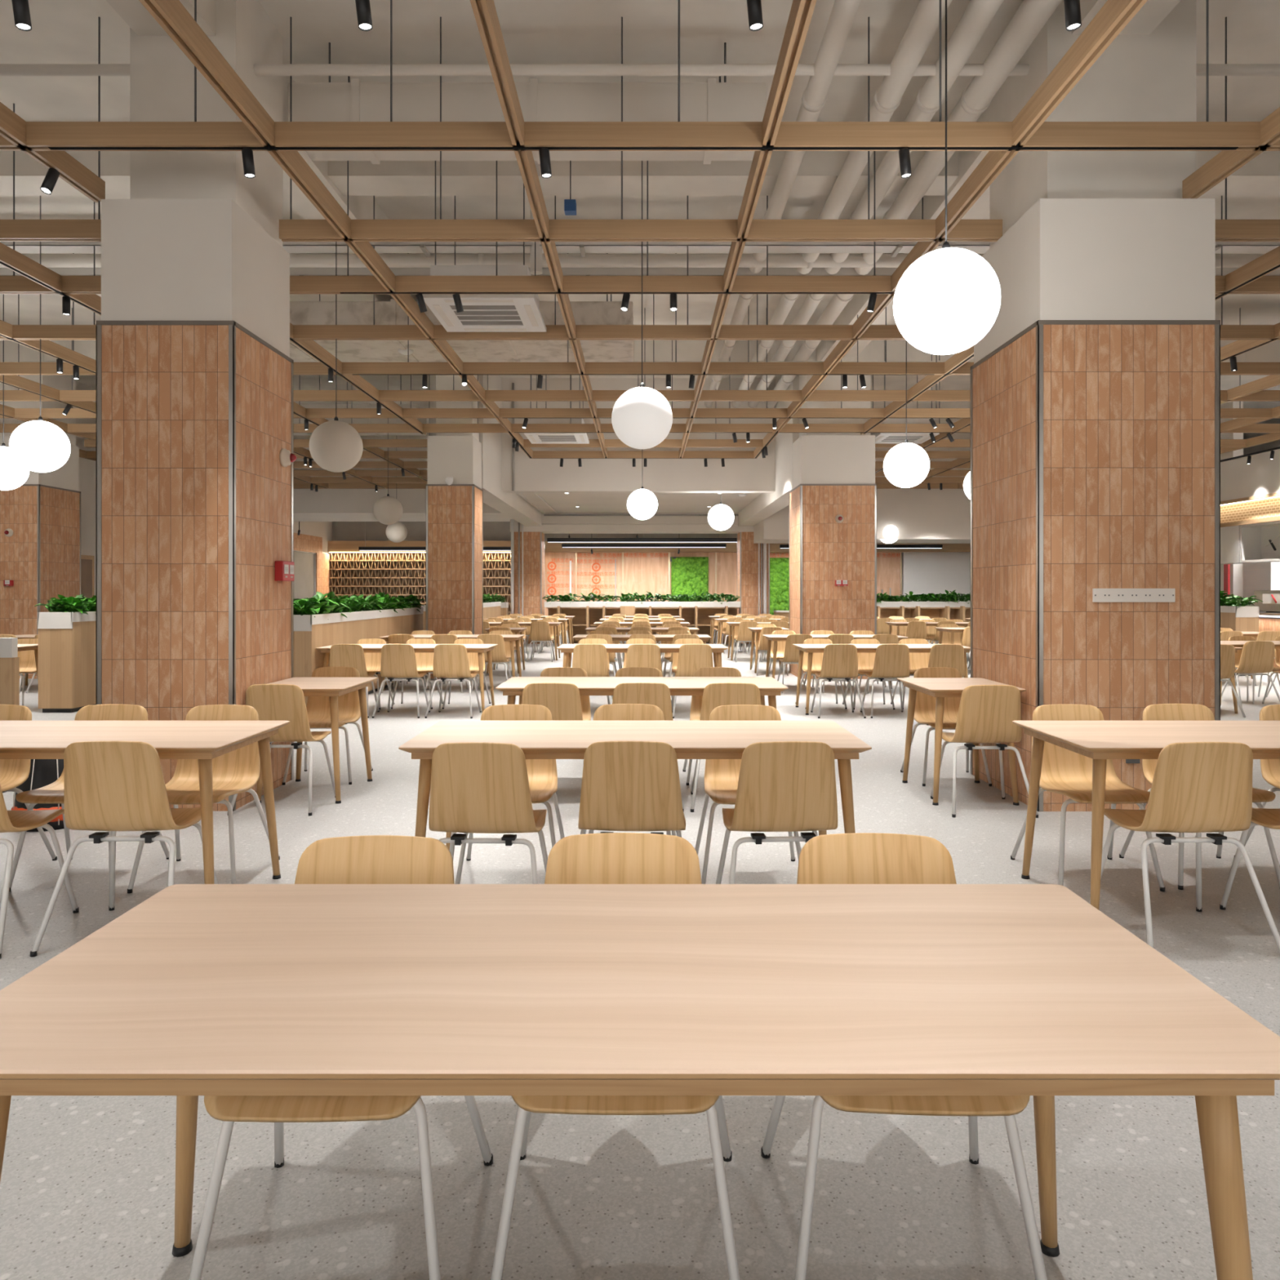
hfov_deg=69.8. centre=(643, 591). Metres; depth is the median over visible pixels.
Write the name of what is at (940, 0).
rod
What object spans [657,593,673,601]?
leafy plant
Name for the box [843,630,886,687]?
shell chair
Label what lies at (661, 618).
shell chair
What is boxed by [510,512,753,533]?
ceiling beam
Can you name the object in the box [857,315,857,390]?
rod
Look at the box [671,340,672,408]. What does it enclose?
rod
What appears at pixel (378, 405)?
track spotlight
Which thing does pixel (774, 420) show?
track spotlight
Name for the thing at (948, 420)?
track spotlight
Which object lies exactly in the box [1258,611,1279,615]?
countertop
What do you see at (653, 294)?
rod
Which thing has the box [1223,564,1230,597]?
banner
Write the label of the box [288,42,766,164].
air duct
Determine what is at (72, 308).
rod
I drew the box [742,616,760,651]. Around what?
shell chair
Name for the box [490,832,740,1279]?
shell chair
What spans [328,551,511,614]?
lattice screen
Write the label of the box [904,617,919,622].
shell chair
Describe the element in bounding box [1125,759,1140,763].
power socket
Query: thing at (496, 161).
rod
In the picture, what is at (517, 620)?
shell chair
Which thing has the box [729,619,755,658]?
shell chair
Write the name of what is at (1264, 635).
shell chair
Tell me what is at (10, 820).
shell chair
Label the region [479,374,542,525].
ceiling beam
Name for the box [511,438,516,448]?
track spotlight
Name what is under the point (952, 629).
dining table
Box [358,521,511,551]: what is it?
lamp
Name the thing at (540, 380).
track spotlight
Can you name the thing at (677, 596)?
leafy plant
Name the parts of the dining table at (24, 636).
leg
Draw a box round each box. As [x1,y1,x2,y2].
[3,580,13,586]
[275,560,294,581]
[564,160,576,215]
[835,580,848,586]
[1220,525,1256,564]
[1240,520,1279,562]
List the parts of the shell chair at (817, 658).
leg, leg, leg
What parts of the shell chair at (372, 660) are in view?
leg, leg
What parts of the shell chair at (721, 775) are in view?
leg, leg, leg, leg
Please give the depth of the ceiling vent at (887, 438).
14.97 m
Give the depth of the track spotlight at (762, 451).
15.84 m
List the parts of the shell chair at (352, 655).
leg, leg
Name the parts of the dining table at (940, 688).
leg, leg, leg, leg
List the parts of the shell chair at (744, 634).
leg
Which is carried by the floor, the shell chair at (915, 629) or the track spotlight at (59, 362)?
the shell chair at (915, 629)
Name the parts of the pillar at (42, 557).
corner trim, trim, corner trim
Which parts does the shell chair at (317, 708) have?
leg, leg, leg, leg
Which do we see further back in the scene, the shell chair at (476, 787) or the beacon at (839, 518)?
the beacon at (839, 518)
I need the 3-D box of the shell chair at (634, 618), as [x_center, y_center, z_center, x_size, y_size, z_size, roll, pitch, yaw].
[-0.040,0.973,20.527,0.519,0.796,0.542,0,0,2]
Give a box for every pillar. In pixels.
[0,340,80,678]
[96,0,293,811]
[426,374,483,678]
[514,532,544,644]
[737,532,769,644]
[789,341,876,679]
[970,0,1220,811]
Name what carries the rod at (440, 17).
hanging from the ceiling at (63, 31)
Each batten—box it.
[569,560,571,593]
[614,559,616,601]
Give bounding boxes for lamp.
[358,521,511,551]
[546,533,737,542]
[561,543,726,547]
[779,543,942,548]
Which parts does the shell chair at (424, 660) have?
leg, leg, leg, leg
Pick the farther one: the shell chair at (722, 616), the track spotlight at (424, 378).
the shell chair at (722, 616)
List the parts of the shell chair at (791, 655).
leg, leg, leg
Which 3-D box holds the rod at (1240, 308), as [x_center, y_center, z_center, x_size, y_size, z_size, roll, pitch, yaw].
[8.468,-3.308,13.020,0.012,1.435,0.012,0,0,0]
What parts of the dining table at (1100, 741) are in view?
leg, leg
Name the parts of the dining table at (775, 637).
leg, leg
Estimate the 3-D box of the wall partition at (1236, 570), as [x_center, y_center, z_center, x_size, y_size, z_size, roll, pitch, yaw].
[11.800,-1.325,25.100,0.200,5.400,13.800,0,0,0]
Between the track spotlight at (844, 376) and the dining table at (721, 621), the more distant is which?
the dining table at (721, 621)
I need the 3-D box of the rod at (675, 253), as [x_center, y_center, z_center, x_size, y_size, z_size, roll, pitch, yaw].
[0.371,-3.308,10.410,0.012,1.435,0.012,0,0,0]
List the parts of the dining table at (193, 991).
leg, leg, leg, leg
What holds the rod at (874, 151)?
hanging from the ceiling at (63, 31)
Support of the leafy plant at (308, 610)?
on the divider at (311, 633)
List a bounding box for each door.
[80,555,93,598]
[293,551,314,599]
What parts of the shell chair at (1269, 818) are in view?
leg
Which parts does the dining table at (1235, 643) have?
leg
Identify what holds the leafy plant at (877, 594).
on the counter at (952, 610)
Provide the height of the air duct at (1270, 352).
0.914 m
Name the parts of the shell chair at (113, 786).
leg, leg, leg, leg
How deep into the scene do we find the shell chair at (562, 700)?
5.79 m
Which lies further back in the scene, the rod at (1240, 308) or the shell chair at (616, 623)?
the shell chair at (616, 623)
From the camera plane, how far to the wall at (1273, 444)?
21.07 m
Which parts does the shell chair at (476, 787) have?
leg, leg, leg, leg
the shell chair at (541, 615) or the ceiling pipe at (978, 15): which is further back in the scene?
the shell chair at (541, 615)
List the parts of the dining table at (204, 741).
leg, leg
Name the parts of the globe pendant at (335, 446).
cord, globe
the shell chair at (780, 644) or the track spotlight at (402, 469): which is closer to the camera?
the shell chair at (780, 644)
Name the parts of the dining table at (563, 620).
leg, leg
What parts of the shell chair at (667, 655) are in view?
leg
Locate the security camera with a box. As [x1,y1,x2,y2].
[444,476,453,484]
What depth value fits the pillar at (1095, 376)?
5.75 m
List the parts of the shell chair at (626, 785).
leg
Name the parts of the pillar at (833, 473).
corner trim, trim, corner trim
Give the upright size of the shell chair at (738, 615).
0.796 m
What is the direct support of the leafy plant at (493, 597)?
on the divider at (491, 610)
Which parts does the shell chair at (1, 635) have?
leg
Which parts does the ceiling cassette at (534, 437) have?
casing, panel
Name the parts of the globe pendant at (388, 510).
globe, cord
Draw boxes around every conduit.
[511,382,514,491]
[511,519,514,613]
[517,493,544,513]
[517,523,737,524]
[518,522,519,613]
[521,524,523,616]
[533,493,557,514]
[543,514,738,515]
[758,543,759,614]
[760,543,762,613]
[763,542,766,613]
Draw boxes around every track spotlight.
[11,0,31,31]
[40,168,59,194]
[56,358,62,373]
[62,296,70,315]
[62,404,71,415]
[72,364,79,379]
[241,147,255,178]
[303,456,306,465]
[304,418,308,430]
[308,458,311,466]
[310,484,313,490]
[328,368,333,382]
[342,471,346,479]
[355,0,373,31]
[376,402,381,414]
[401,468,404,475]
[415,293,426,312]
[422,374,427,388]
[452,293,463,312]
[462,373,466,386]
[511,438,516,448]
[515,441,519,451]
[522,417,528,428]
[537,374,542,388]
[538,147,551,178]
[560,458,563,466]
[577,458,582,466]
[620,292,630,311]
[632,458,635,466]
[644,457,646,466]
[666,374,671,388]
[670,292,676,311]
[688,374,694,388]
[703,458,707,466]
[720,457,724,466]
[732,432,737,442]
[746,0,763,31]
[746,432,750,442]
[761,448,765,457]
[764,446,768,455]
[772,417,777,429]
[802,417,808,428]
[842,374,847,388]
[859,374,866,388]
[866,293,876,312]
[898,147,911,178]
[928,417,937,428]
[929,432,935,442]
[945,417,954,428]
[946,432,954,442]
[1063,0,1081,31]
[1229,355,1237,371]
[1246,455,1251,464]
[1269,450,1274,459]
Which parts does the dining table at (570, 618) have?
leg, leg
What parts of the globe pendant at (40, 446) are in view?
globe, cord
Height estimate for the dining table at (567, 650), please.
0.750 m
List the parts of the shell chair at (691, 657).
leg, leg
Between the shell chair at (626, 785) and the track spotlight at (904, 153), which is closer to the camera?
the shell chair at (626, 785)
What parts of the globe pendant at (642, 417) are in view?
globe, cord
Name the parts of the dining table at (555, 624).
leg, leg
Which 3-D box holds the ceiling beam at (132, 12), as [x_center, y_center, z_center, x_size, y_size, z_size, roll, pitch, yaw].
[-3.000,-3.800,6.000,0.500,0.450,22.000,0,0,0]
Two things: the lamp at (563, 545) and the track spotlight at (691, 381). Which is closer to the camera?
the track spotlight at (691, 381)
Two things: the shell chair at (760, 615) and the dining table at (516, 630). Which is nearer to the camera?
the dining table at (516, 630)
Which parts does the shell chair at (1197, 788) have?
leg, leg, leg, leg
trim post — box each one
[575,552,577,599]
[622,552,623,593]
[668,552,670,598]
[715,552,716,601]
[899,552,902,600]
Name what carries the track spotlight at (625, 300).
attached to the grid
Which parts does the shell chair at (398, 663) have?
leg, leg, leg, leg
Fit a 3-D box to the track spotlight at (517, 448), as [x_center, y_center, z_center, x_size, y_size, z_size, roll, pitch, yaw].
[-2.075,-2.386,15.105,0.058,0.158,0.077,0,0,-45]
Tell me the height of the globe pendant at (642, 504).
2.860 m
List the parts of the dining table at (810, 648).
leg, leg, leg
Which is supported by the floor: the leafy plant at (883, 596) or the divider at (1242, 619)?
the divider at (1242, 619)
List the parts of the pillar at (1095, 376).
corner trim, corner trim, trim, corner trim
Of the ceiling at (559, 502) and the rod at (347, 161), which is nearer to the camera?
the rod at (347, 161)
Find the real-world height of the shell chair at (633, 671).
0.803 m
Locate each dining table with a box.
[0,720,289,884]
[0,884,1279,1279]
[14,634,36,685]
[17,644,38,679]
[256,677,377,803]
[315,644,497,712]
[379,634,524,690]
[398,720,871,850]
[483,618,568,644]
[484,627,527,673]
[488,622,562,660]
[495,676,787,708]
[517,616,574,644]
[556,644,728,666]
[572,634,711,644]
[584,627,699,634]
[593,622,689,627]
[599,618,684,622]
[604,616,679,618]
[708,616,786,644]
[715,618,780,644]
[725,622,789,660]
[747,627,790,673]
[762,634,907,684]
[792,644,970,715]
[884,622,968,635]
[897,677,1026,805]
[934,626,965,644]
[1012,720,1279,909]
[1220,640,1279,706]
[1230,647,1243,713]
[1242,631,1259,679]
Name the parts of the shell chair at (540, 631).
leg, leg, leg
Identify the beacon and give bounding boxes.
[4,528,13,537]
[280,448,297,466]
[835,514,844,523]
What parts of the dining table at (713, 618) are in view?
leg, leg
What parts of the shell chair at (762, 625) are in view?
leg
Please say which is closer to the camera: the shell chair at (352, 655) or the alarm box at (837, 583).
the shell chair at (352, 655)
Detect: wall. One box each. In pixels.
[75,381,332,595]
[502,377,775,493]
[737,374,799,525]
[902,551,970,601]
[1220,448,1279,501]
[1243,417,1279,454]
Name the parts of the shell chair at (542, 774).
leg, leg, leg, leg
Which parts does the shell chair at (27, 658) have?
leg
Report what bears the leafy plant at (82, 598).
in the planter
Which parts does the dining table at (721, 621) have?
leg, leg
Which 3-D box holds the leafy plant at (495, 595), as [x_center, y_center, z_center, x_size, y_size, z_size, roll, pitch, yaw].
[-3.788,0.184,23.113,0.428,0.275,0.509,0,0,-25]
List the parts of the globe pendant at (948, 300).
cord, globe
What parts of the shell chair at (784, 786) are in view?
leg, leg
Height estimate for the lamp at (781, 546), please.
1.306 m
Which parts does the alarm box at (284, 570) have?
window plate, window plate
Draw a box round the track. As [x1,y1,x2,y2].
[1220,446,1279,462]
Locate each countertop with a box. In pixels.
[546,607,738,608]
[773,610,789,612]
[880,607,970,608]
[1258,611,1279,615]
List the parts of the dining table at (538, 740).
leg, leg, leg, leg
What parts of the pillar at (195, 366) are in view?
corner trim, trim, corner trim, corner trim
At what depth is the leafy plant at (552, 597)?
24.23 m
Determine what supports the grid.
hanging from the rod
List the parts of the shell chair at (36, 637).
leg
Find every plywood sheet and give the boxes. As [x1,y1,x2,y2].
[544,552,575,616]
[574,552,622,601]
[623,552,668,601]
[670,552,715,601]
[716,552,737,601]
[769,552,789,557]
[876,552,899,601]
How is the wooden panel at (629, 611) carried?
on the floor
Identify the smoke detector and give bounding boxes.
[398,348,413,355]
[737,493,746,497]
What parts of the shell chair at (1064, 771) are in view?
leg, leg, leg, leg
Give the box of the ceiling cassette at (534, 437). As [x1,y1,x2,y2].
[524,374,589,444]
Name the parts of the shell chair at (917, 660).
leg, leg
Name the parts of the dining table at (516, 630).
leg, leg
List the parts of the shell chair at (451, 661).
leg, leg, leg, leg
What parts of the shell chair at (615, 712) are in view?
leg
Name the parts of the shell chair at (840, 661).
leg, leg, leg, leg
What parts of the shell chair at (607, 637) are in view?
leg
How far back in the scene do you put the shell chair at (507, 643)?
13.54 m
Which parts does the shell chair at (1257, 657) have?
leg, leg, leg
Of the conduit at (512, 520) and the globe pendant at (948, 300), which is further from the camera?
the conduit at (512, 520)
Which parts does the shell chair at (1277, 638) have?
leg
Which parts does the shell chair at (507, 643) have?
leg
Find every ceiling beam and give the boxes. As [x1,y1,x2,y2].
[0,151,1279,195]
[0,241,1279,257]
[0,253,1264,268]
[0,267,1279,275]
[44,340,973,360]
[106,0,417,301]
[332,521,737,541]
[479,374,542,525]
[816,0,1180,360]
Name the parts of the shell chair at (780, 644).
leg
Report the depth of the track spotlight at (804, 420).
12.99 m
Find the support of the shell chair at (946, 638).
on the floor
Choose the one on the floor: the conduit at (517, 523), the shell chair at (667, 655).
the shell chair at (667, 655)
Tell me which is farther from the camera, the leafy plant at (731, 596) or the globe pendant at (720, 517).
the leafy plant at (731, 596)
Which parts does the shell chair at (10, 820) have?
leg, leg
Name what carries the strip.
attached to the pillar at (1095, 376)
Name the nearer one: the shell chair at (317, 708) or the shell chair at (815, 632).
the shell chair at (317, 708)
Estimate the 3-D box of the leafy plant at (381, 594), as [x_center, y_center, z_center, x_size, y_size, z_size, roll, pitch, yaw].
[-3.995,0.163,14.016,0.410,0.311,0.390,0,0,-27]
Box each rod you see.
[13,103,14,275]
[17,293,19,390]
[71,307,72,408]
[72,253,74,351]
[93,201,95,324]
[97,17,100,219]
[194,0,196,121]
[289,17,291,219]
[346,160,348,275]
[373,195,374,324]
[390,0,392,121]
[407,253,408,362]
[428,374,429,435]
[440,17,441,219]
[496,160,497,275]
[555,195,555,324]
[569,374,570,423]
[621,17,622,219]
[644,307,644,385]
[646,160,648,275]
[653,293,653,389]
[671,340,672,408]
[675,253,676,362]
[677,0,679,121]
[687,195,688,324]
[728,357,729,423]
[747,304,749,390]
[756,293,757,362]
[766,195,768,324]
[766,349,767,408]
[840,360,841,408]
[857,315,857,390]
[867,17,869,219]
[874,151,875,275]
[885,306,886,362]
[921,196,923,219]
[935,354,937,408]
[938,355,939,423]
[939,0,941,121]
[1206,0,1208,121]
[1221,195,1222,324]
[1225,17,1226,219]
[1240,307,1240,408]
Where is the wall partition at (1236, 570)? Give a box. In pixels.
[1220,401,1243,601]
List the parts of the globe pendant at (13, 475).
cord, globe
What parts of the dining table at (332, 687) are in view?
leg, leg, leg, leg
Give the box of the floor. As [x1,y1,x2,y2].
[0,641,1279,1279]
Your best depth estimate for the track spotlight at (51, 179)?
5.32 m
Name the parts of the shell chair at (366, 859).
leg, leg, leg, leg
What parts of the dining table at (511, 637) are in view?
leg, leg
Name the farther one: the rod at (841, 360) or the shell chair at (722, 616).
the shell chair at (722, 616)
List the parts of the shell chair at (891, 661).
leg, leg, leg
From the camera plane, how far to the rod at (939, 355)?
14.21 m
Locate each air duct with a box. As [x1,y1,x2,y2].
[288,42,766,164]
[289,253,634,362]
[293,374,426,436]
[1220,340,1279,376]
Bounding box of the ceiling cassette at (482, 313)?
[422,160,546,332]
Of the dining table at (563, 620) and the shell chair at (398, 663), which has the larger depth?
the dining table at (563, 620)
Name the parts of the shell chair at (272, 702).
leg, leg, leg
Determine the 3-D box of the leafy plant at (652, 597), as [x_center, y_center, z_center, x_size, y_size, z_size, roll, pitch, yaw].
[0.274,0.161,24.307,0.487,0.350,0.579,0,0,32]
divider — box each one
[0,637,19,705]
[293,607,423,706]
[421,601,501,630]
[500,602,508,616]
[1220,605,1259,675]
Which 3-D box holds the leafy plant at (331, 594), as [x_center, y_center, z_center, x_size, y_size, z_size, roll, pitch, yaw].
[-3.813,0.158,10.997,0.439,0.323,0.462,0,0,29]
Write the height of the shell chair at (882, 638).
0.796 m
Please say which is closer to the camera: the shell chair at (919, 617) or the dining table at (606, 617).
the shell chair at (919, 617)
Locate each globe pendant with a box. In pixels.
[0,293,29,490]
[8,195,70,472]
[309,241,363,472]
[373,374,403,524]
[386,521,407,542]
[611,160,672,448]
[626,486,657,519]
[707,502,733,530]
[880,525,897,543]
[883,340,929,488]
[893,0,1000,355]
[963,471,970,499]
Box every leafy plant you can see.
[34,596,73,612]
[47,594,85,612]
[52,596,90,614]
[59,595,96,604]
[71,600,96,613]
[81,595,96,611]
[293,598,304,614]
[293,600,319,617]
[296,592,334,614]
[305,598,339,614]
[312,591,347,617]
[328,596,351,613]
[332,596,353,613]
[333,595,358,612]
[337,595,368,611]
[343,594,374,611]
[349,595,379,611]
[360,597,382,612]
[363,595,385,610]
[374,593,398,613]
[376,596,398,609]
[378,591,391,608]
[386,596,404,610]
[386,596,404,610]
[395,598,410,608]
[397,596,413,608]
[400,594,423,608]
[406,598,424,612]
[483,593,496,602]
[483,595,490,602]
[491,593,501,601]
[493,595,506,602]
[542,595,559,604]
[554,594,570,601]
[563,592,579,603]
[578,592,594,603]
[587,591,604,601]
[600,595,620,604]
[614,593,633,601]
[624,591,640,601]
[635,591,650,603]
[644,591,661,601]
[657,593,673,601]
[671,594,684,601]
[679,593,695,601]
[690,592,707,601]
[702,591,719,601]
[709,593,730,604]
[724,594,740,602]
[876,592,882,603]
[876,592,890,601]
[880,595,899,601]
[888,595,901,601]
[895,594,911,601]
[902,591,919,603]
[908,593,928,604]
[917,593,935,601]
[928,592,943,601]
[934,593,951,601]
[940,589,958,603]
[946,591,964,601]
[955,594,970,604]
[963,591,970,601]
[1220,591,1234,605]
[1220,595,1241,606]
[1223,595,1262,607]
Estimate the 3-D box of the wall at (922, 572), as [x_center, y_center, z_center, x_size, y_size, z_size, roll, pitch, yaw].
[10.350,0.005,31.845,2.700,2.740,0.290,0,0,0]
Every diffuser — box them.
[359,550,511,551]
[547,542,736,542]
[562,546,725,547]
[780,547,942,548]
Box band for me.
[1220,496,1279,523]
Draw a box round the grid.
[0,0,1279,488]
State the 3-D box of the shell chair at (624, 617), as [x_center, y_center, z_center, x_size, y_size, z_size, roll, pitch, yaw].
[-0.603,0.973,22.886,0.519,0.796,0.542,0,0,2]
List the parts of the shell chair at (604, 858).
leg, leg, leg, leg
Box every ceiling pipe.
[0,63,1279,75]
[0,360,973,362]
[530,208,542,275]
[704,0,861,407]
[732,0,951,408]
[748,0,1004,408]
[764,0,1062,408]
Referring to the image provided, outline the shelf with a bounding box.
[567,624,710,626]
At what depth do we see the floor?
2.24 m
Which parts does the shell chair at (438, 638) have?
leg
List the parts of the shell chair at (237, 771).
leg, leg, leg, leg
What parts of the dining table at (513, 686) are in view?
leg, leg, leg, leg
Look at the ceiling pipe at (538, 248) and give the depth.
8.95 m
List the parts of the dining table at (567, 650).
leg, leg, leg, leg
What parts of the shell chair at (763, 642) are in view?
leg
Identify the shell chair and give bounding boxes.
[0,634,22,693]
[0,704,57,860]
[0,783,79,959]
[8,704,168,891]
[17,638,38,705]
[25,634,38,693]
[30,740,217,956]
[127,704,279,893]
[188,835,493,1279]
[231,684,335,816]
[282,666,373,785]
[328,644,379,718]
[356,638,394,709]
[372,644,430,718]
[381,634,427,693]
[391,638,443,709]
[397,630,440,687]
[425,634,468,693]
[425,644,481,718]
[428,742,547,884]
[438,630,478,687]
[442,638,490,709]
[455,704,564,884]
[471,634,511,693]
[477,630,517,687]
[483,619,496,627]
[483,621,489,634]
[484,626,517,674]
[487,617,503,626]
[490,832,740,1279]
[492,623,525,671]
[496,616,511,618]
[500,621,524,662]
[503,614,517,618]
[507,619,528,658]
[510,613,522,616]
[514,616,537,651]
[515,617,536,653]
[521,682,583,765]
[524,614,545,647]
[525,613,546,644]
[526,621,555,662]
[530,619,557,658]
[537,617,561,653]
[539,616,562,651]
[540,666,591,720]
[547,614,568,647]
[548,613,569,645]
[571,644,612,704]
[577,741,685,837]
[578,638,613,704]
[580,703,675,835]
[585,634,615,676]
[589,630,617,673]
[595,626,620,669]
[598,623,622,668]
[601,621,624,662]
[604,619,624,657]
[608,616,625,644]
[608,617,626,644]
[612,614,627,634]
[612,666,662,701]
[612,682,684,811]
[622,638,654,667]
[625,644,662,672]
[626,630,651,641]
[629,634,656,644]
[630,626,652,634]
[631,619,648,622]
[631,621,650,625]
[631,624,651,627]
[632,616,647,618]
[632,617,649,622]
[635,614,648,618]
[655,616,672,642]
[656,614,673,644]
[657,617,676,643]
[657,619,676,644]
[660,623,682,666]
[661,621,680,634]
[662,630,690,676]
[667,626,689,631]
[668,634,699,676]
[671,638,703,703]
[671,644,713,718]
[682,666,741,785]
[690,682,761,812]
[694,704,800,884]
[711,613,731,644]
[715,614,736,644]
[715,741,837,884]
[721,616,742,651]
[723,617,746,653]
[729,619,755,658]
[733,613,748,645]
[733,621,762,662]
[737,614,755,647]
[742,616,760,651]
[747,617,768,653]
[751,623,782,671]
[756,626,788,675]
[758,613,770,616]
[758,619,777,658]
[760,832,1047,1279]
[764,621,788,660]
[765,614,780,618]
[768,630,804,687]
[770,616,785,618]
[777,634,819,693]
[780,617,789,622]
[800,638,847,708]
[804,630,845,687]
[810,644,866,718]
[817,634,861,693]
[842,638,894,709]
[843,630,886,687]
[858,634,903,693]
[860,644,910,718]
[876,617,893,634]
[888,616,903,618]
[889,619,907,636]
[890,638,929,709]
[900,666,991,786]
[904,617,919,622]
[905,621,926,639]
[915,616,937,644]
[918,619,938,644]
[928,617,946,644]
[928,644,964,677]
[929,621,955,644]
[930,684,1038,817]
[938,623,970,666]
[946,619,964,639]
[961,626,970,651]
[1010,704,1164,891]
[1088,742,1279,952]
[1119,703,1279,889]
[1219,808,1279,910]
[1220,627,1253,677]
[1220,631,1250,685]
[1220,644,1245,717]
[1221,635,1279,701]
[1222,640,1279,705]
[1234,704,1279,857]
[1235,631,1279,685]
[1262,669,1279,703]
[1266,636,1279,697]
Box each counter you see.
[544,601,740,644]
[773,610,789,617]
[876,601,970,643]
[1258,611,1279,666]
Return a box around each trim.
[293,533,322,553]
[315,552,331,597]
[327,541,970,552]
[1220,492,1279,504]
[1220,516,1279,527]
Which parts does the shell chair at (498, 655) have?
leg, leg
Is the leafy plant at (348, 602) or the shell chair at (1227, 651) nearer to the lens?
the shell chair at (1227, 651)
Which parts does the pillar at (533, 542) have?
corner trim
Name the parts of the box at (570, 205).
rod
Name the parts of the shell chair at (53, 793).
leg, leg, leg, leg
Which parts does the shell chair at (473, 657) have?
leg, leg, leg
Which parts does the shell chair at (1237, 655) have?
leg, leg, leg, leg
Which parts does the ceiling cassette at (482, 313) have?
panel, casing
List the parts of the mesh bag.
net cord, net cord, net cord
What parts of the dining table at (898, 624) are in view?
leg, leg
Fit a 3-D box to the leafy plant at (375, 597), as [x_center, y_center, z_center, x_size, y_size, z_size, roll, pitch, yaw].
[-3.838,0.187,12.799,0.498,0.268,0.419,0,0,-30]
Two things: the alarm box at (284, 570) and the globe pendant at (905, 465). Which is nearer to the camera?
the alarm box at (284, 570)
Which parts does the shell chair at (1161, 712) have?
leg, leg, leg, leg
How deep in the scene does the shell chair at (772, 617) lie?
21.51 m
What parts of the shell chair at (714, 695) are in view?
leg, leg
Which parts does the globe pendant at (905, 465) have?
globe, cord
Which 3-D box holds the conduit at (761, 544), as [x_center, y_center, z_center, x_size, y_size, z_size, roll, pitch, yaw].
[3.100,-0.285,24.040,0.041,3.320,0.041,0,0,22]
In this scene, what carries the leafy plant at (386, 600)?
in the divider at (311, 633)
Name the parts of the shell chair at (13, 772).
leg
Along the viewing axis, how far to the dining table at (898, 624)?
18.14 m
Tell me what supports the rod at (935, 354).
hanging from the ceiling at (63, 31)
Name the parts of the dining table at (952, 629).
leg, leg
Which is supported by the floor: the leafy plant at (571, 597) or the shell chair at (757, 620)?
the shell chair at (757, 620)
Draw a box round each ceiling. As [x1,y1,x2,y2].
[0,0,1279,423]
[293,432,512,521]
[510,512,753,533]
[516,493,761,512]
[753,432,970,543]
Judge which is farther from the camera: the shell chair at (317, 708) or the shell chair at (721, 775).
the shell chair at (317, 708)
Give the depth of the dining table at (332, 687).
6.18 m
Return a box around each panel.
[620,605,635,644]
[670,556,708,601]
[769,557,789,614]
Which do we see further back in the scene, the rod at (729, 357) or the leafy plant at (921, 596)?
the leafy plant at (921, 596)
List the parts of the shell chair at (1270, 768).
leg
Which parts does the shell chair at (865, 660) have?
leg, leg, leg, leg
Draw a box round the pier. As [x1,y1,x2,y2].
[1243,561,1279,616]
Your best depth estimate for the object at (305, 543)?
29.60 m
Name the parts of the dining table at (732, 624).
leg, leg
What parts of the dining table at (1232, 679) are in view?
leg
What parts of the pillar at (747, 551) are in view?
corner trim, corner trim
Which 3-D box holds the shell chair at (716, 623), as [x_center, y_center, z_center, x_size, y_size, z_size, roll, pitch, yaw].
[2.011,0.973,23.597,0.519,0.796,0.542,0,0,0]
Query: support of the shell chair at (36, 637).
on the floor
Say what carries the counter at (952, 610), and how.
on the floor
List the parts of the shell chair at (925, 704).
leg, leg, leg, leg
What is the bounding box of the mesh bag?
[11,759,64,831]
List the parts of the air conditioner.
casing, panel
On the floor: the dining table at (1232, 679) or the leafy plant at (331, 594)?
the dining table at (1232, 679)
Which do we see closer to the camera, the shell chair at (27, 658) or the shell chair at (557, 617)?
the shell chair at (27, 658)
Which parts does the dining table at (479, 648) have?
leg, leg, leg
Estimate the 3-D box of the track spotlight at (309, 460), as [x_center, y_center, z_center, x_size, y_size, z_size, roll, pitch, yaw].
[-6.167,-2.387,16.997,0.065,0.157,0.064,0,0,0]
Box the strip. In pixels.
[1092,588,1175,602]
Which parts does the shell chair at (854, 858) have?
leg, leg, leg, leg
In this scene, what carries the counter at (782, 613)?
on the floor
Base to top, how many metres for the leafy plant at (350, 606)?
0.284 m
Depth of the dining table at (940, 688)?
6.18 m
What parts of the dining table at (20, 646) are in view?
leg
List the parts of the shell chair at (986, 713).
leg, leg, leg, leg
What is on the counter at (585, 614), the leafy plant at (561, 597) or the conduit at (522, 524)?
the leafy plant at (561, 597)
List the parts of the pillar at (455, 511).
corner trim, trim, corner trim, corner trim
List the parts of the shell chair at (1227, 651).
leg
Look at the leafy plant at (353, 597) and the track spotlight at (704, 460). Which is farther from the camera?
the track spotlight at (704, 460)
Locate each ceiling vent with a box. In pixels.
[449,305,523,324]
[537,435,576,441]
[880,435,923,441]
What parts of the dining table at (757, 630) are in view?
leg, leg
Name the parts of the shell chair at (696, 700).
leg, leg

